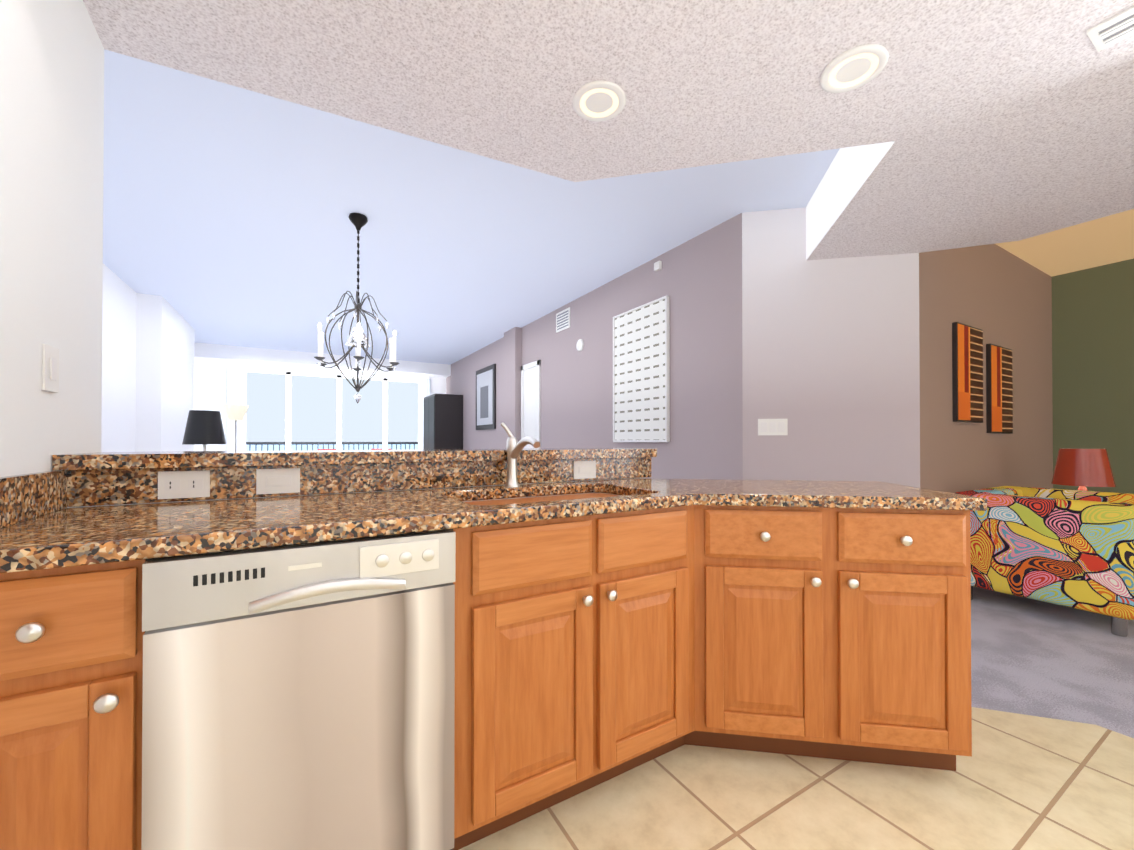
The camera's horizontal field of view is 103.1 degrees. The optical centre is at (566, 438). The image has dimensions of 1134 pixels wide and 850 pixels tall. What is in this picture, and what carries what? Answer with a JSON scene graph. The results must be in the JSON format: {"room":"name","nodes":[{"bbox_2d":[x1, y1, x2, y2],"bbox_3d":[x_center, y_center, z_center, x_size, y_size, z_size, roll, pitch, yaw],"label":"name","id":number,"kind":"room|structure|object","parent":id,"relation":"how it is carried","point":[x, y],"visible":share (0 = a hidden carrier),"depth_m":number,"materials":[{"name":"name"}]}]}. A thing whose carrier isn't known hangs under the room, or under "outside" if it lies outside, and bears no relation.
{"room":"kitchen","nodes":[
{"label":"kitchen","id":0,"kind":"room"},
{"bbox_2d":[0,0,103,476],"bbox_3d":[-0.568,-0.304,-1.131,1.426,2.760,5.478,0,0,-30],"label":"wall","id":1,"kind":"structure","parent":0,"point":[51,152],"depth_m":1.14,"materials":[{"name":"white paint"}]},
{"bbox_2d":[0,470,79,529],"bbox_3d":[-1.162,0.130,0.929,0.044,0.099,0.599,0,0,-30],"label":"backsplash","id":2,"kind":"structure","parent":1,"relation":"attached to","point":[24,497],"depth_m":1.03,"materials":[{"name":"brown stone"}]},
{"bbox_2d":[42,343,58,392],"bbox_3d":[-1.300,-0.176,1.138,0.010,0.115,0.075,0,0,-30],"label":"light switch","id":3,"kind":"object","parent":1,"relation":"attached to","point":[50,368],"visible":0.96,"depth_m":1.13,"materials":[{"name":"white plastic"}]},
{"bbox_2d":[80,458,650,505],"bbox_3d":[-0.465,0.136,1.697,2.024,0.099,0.020,0,0,-30],"label":"backsplash","id":4,"kind":"structure","parent":1,"relation":"attached to","point":[97,487],"depth_m":1.47,"materials":[{"name":"brown stone"}]},
{"bbox_2d":[101,264,195,451],"bbox_3d":[-4.435,-0.265,4.426,0.370,2.760,8.022,0,0,-30],"label":"wall","id":5,"kind":"structure","parent":0,"point":[148,374],"depth_m":5.10,"materials":[{"name":"white paint"}]},
{"bbox_2d":[194,342,450,450],"bbox_3d":[-4.548,-0.233,8.893,4.690,2.760,0.500,0,0,-30],"label":"wall","id":6,"kind":"structure","parent":0,"point":[213,361],"depth_m":8.19,"materials":[{"name":"white paint"}]},
{"bbox_2d":[227,365,245,450],"bbox_3d":[-5.944,-0.099,8.109,0.270,2.440,0.060,0,0,-30],"label":"stack","id":7,"kind":"object","parent":6,"relation":"hanging from","point":[236,384],"depth_m":8.10,"materials":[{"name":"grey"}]},
{"bbox_2d":[246,369,417,449],"bbox_3d":[-4.589,-0.062,9.070,3.480,2.420,0.050,0,0,-30],"label":"doors","id":8,"kind":"structure","parent":6,"relation":"in","point":[339,416],"depth_m":9.05,"materials":[{"name":"white wood"}]},
{"bbox_2d":[246,442,417,450],"bbox_3d":[-5.037,0.715,10.077,7.510,1.280,2.050,0,0,-30],"label":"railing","id":9,"kind":"object","parent":6,"relation":"attached to","point":[298,443],"visible":0.12,"depth_m":10.64,"materials":[{"name":"grey metal"}]},
{"bbox_2d":[418,378,430,448],"bbox_3d":[-3.088,-0.087,9.782,0.270,2.440,0.060,0,0,-30],"label":"stack","id":10,"kind":"object","parent":6,"relation":"hanging from","point":[424,384],"depth_m":9.74,"materials":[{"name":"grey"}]},
{"bbox_2d":[504,327,521,448],"bbox_3d":[-0.820,-0.248,6.771,0.100,2.760,0.430,0,0,-30],"label":"pilaster","id":11,"kind":"object","parent":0,"point":[512,372],"visible":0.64,"depth_m":6.64,"materials":[{"name":"grey"}]},
{"bbox_2d":[446,213,742,479],"bbox_3d":[-0.701,-0.248,6.780,0.186,2.760,8.034,0,0,-30],"label":"wall","id":12,"kind":"structure","parent":0,"point":[697,280],"depth_m":4.00,"materials":[{"name":"grey"}]},
{"bbox_2d":[521,360,540,447],"bbox_3d":[-0.515,0.034,6.322,0.024,2.190,0.590,0,0,-30],"label":"door","id":13,"kind":"structure","parent":12,"relation":"attached to","point":[531,399],"depth_m":6.29,"materials":[{"name":"white wood"}]},
{"bbox_2d":[556,307,569,332],"bbox_3d":[-0.050,-1.457,5.550,0.013,0.240,0.330,0,0,-30],"label":"air vent","id":14,"kind":"object","parent":12,"relation":"in","point":[562,320],"visible":0.98,"depth_m":5.53,"materials":[{"name":"white"}]},
{"bbox_2d":[576,339,583,350],"bbox_3d":[0.144,-1.079,5.203,0.024,0.140,0.140,0,0,-30],"label":"smoke detector","id":15,"kind":"object","parent":12,"relation":"attached to","point":[580,342],"depth_m":5.18,"materials":[{"name":"white plastic"}]},
{"bbox_2d":[613,295,669,441],"bbox_3d":[0.682,-0.606,4.269,0.037,1.280,0.790,0,0,-30],"label":"art panel","id":16,"kind":"object","parent":12,"relation":"attached to","point":[641,373],"visible":1,"depth_m":4.21,"materials":[{"name":"white"}]},
{"bbox_2d":[654,261,661,270],"bbox_3d":[0.817,-1.553,4.054,0.029,0.070,0.070,0,0,-30],"label":"sensor","id":17,"kind":"object","parent":12,"relation":"attached to","point":[657,265],"depth_m":4.04,"materials":[{"name":"white plastic"}]},
{"bbox_2d":[83,0,1133,259],"bbox_3d":[1.822,-1.484,0.277,4.555,0.379,5.478,0,0,-30],"label":"ceiling","id":18,"kind":"structure","parent":0,"point":[953,124],"depth_m":1.64,"materials":[{"name":"white paint"}]},
{"bbox_2d":[573,80,625,121],"bbox_3d":[0.122,-1.279,1.715,0.204,0.010,0.204,0,0,-30],"label":"recessed light","id":19,"kind":"object","parent":18,"relation":"in","point":[598,101],"visible":1,"depth_m":1.70,"materials":[{"name":"white plastic"}]},
{"bbox_2d":[819,44,888,92],"bbox_3d":[0.994,-1.280,1.566,0.204,0.010,0.204,0,0,-30],"label":"recessed light","id":20,"kind":"object","parent":18,"relation":"in","point":[854,68],"visible":1,"depth_m":1.56,"materials":[{"name":"white plastic"}]},
{"bbox_2d":[1086,6,1133,51],"bbox_3d":[1.941,-1.283,1.036,0.140,0.012,0.970,0,0,-30],"label":"ceiling vent","id":21,"kind":"object","parent":18,"relation":"in","point":[1111,31],"visible":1,"depth_m":1.41,"materials":[{"name":"white metal"}]},
{"bbox_2d":[103,49,1133,364],"bbox_3d":[0.558,-1.692,4.013,13.000,0.112,14.200,0,0,-30],"label":"ceiling","id":22,"kind":"structure","parent":0,"point":[228,209],"depth_m":3.43,"materials":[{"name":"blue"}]},
{"bbox_2d":[314,213,399,403],"bbox_3d":[-1.554,-0.954,3.350,0.576,1.396,0.630,0,0,-30],"label":"chandelier","id":23,"kind":"object","parent":22,"relation":"hanging from","point":[357,339],"visible":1,"depth_m":3.33,"materials":[{"name":"black metal"}]},
{"bbox_2d":[459,707,1133,849],"bbox_3d":[0.787,1.078,-0.543,4.410,0.004,5.140,0,0,-30],"label":"floor","id":24,"kind":"structure","parent":0,"point":[1015,781],"depth_m":1.35,"materials":[{"name":"beige tile"}]},
{"bbox_2d":[0,514,971,849],"bbox_3d":[0.124,0.657,1.395,2.740,0.865,1.130,0,0,-30],"label":"base cabinet","id":25,"kind":"object","parent":24,"relation":"on","point":[346,650],"depth_m":1.17,"materials":[{"name":"brown wood"}]},
{"bbox_2d":[141,529,455,849],"bbox_3d":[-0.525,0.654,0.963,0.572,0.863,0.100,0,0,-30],"label":"dishwasher","id":26,"kind":"object","parent":25,"relation":"in","point":[296,694],"depth_m":0.93,"materials":[{"name":"silver metal"}]},
{"bbox_2d":[52,448,656,469],"bbox_3d":[-0.542,0.067,1.840,2.064,0.039,0.415,0,0,-30],"label":"countertop","id":27,"kind":"structure","parent":25,"relation":"on","point":[160,460],"depth_m":1.43,"materials":[{"name":"brown stone"}]},
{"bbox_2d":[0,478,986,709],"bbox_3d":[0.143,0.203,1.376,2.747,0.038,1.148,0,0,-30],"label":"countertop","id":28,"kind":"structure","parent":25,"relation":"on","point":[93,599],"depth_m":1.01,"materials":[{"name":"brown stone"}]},
{"bbox_2d":[500,422,543,485],"bbox_3d":[-0.172,0.061,1.672,0.074,0.251,0.250,0,0,-30],"label":"faucet","id":29,"kind":"object","parent":28,"relation":"on","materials":[{"name":"silver metal"}]},
{"bbox_2d":[472,490,619,501],"bbox_3d":[-0.050,0.303,1.556,0.680,0.184,0.400,0,0,-30],"label":"sink","id":30,"kind":"object","parent":28,"relation":"in","point":[551,493],"depth_m":1.73,"materials":[{"name":"silver metal"}]},
{"bbox_2d":[742,207,919,487],"bbox_3d":[1.881,-0.273,3.295,1.310,2.760,0.228,0,0,10],"label":"wall","id":31,"kind":"structure","parent":0,"point":[830,362],"depth_m":3.19,"materials":[{"name":"white paint"}]},
{"bbox_2d":[758,419,787,434],"bbox_3d":[1.481,-0.083,3.244,0.200,0.120,0.008,0,0,10],"label":"light switch","id":32,"kind":"object","parent":31,"relation":"attached to","point":[772,426],"visible":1,"depth_m":3.24,"materials":[{"name":"white plastic"}]},
{"bbox_2d":[919,244,1052,492],"bbox_3d":[3.677,-0.269,3.912,3.010,2.760,0.150,0,0,-30],"label":"wall","id":33,"kind":"structure","parent":0,"point":[998,295],"depth_m":3.67,"materials":[{"name":"brown paint"}]},
{"bbox_2d":[952,322,982,422],"bbox_3d":[3.081,-0.494,3.457,0.480,0.735,0.033,0,0,-30],"label":"framed picture","id":34,"kind":"object","parent":33,"relation":"attached to","point":[967,364],"visible":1,"depth_m":3.41,"materials":[{"name":"orange wood"}]},
{"bbox_2d":[986,344,1012,433],"bbox_3d":[3.633,-0.407,3.780,0.480,0.725,0.033,0,0,-30],"label":"framed picture","id":35,"kind":"object","parent":33,"relation":"attached to","point":[999,398],"visible":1,"depth_m":3.73,"materials":[{"name":"orange wood"}]},
{"bbox_2d":[971,587,1133,737],"bbox_3d":[0.558,1.137,3.993,13.000,0.050,14.200,0,0,-30],"label":"floor carpet","id":36,"kind":"object","parent":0,"point":[1032,657],"depth_m":2.21,"materials":[{"name":"grey carpet"}]},
{"bbox_2d":[182,410,225,450],"bbox_3d":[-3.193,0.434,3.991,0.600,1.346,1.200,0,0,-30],"label":"light","id":37,"kind":"object","parent":36,"relation":"on","point":[204,427],"visible":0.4,"depth_m":3.81,"materials":[{"name":"grey fabric"}]},
{"bbox_2d":[223,404,248,450],"bbox_3d":[-5.223,0.302,7.103,0.340,1.656,0.340,0,0,-30],"label":"floor lamp","id":38,"kind":"object","parent":36,"relation":"on","point":[235,413],"visible":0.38,"depth_m":7.02,"materials":[{"name":"silver metal"}]},
{"bbox_2d":[423,394,462,448],"bbox_3d":[-2.561,0.137,9.272,0.566,2.015,0.950,0,0,-30],"label":"tall cabinet","id":39,"kind":"object","parent":36,"relation":"on","point":[443,421],"visible":0.64,"depth_m":8.89,"materials":[{"name":"grey wood"}]},
{"bbox_2d":[955,486,1133,636],"bbox_3d":[3.283,0.736,3.025,0.960,0.730,0.810,0,0,-30],"label":"sofa","id":40,"kind":"object","parent":36,"relation":"on","point":[1070,548],"visible":0.83,"depth_m":2.71,"materials":[{"name":"fabric"}]},
{"bbox_2d":[1051,448,1115,490],"bbox_3d":[3.973,0.591,3.470,0.500,1.026,0.500,0,0,-30],"label":"table lamp","id":41,"kind":"object","parent":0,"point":[1082,468],"visible":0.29,"depth_m":3.38,"materials":[{"name":"red fabric"}]},
{"bbox_2d":[1052,259,1133,493],"bbox_3d":[6.180,-0.279,2.469,0.150,2.760,4.870,0,0,-30],"label":"wall","id":42,"kind":"structure","parent":0,"point":[1093,357],"depth_m":4.28,"materials":[{"name":"green paint"}]},
{"label":"outside","id":43,"kind":"structure","parent":0,"visible":0},
{"bbox_2d":[246,444,417,450],"bbox_3d":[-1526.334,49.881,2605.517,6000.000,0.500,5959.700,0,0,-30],"label":"sea","id":44,"kind":"structure","parent":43,"point":[276,447],"depth_m":2460.80,"materials":[{"name":"white"}]}
]}

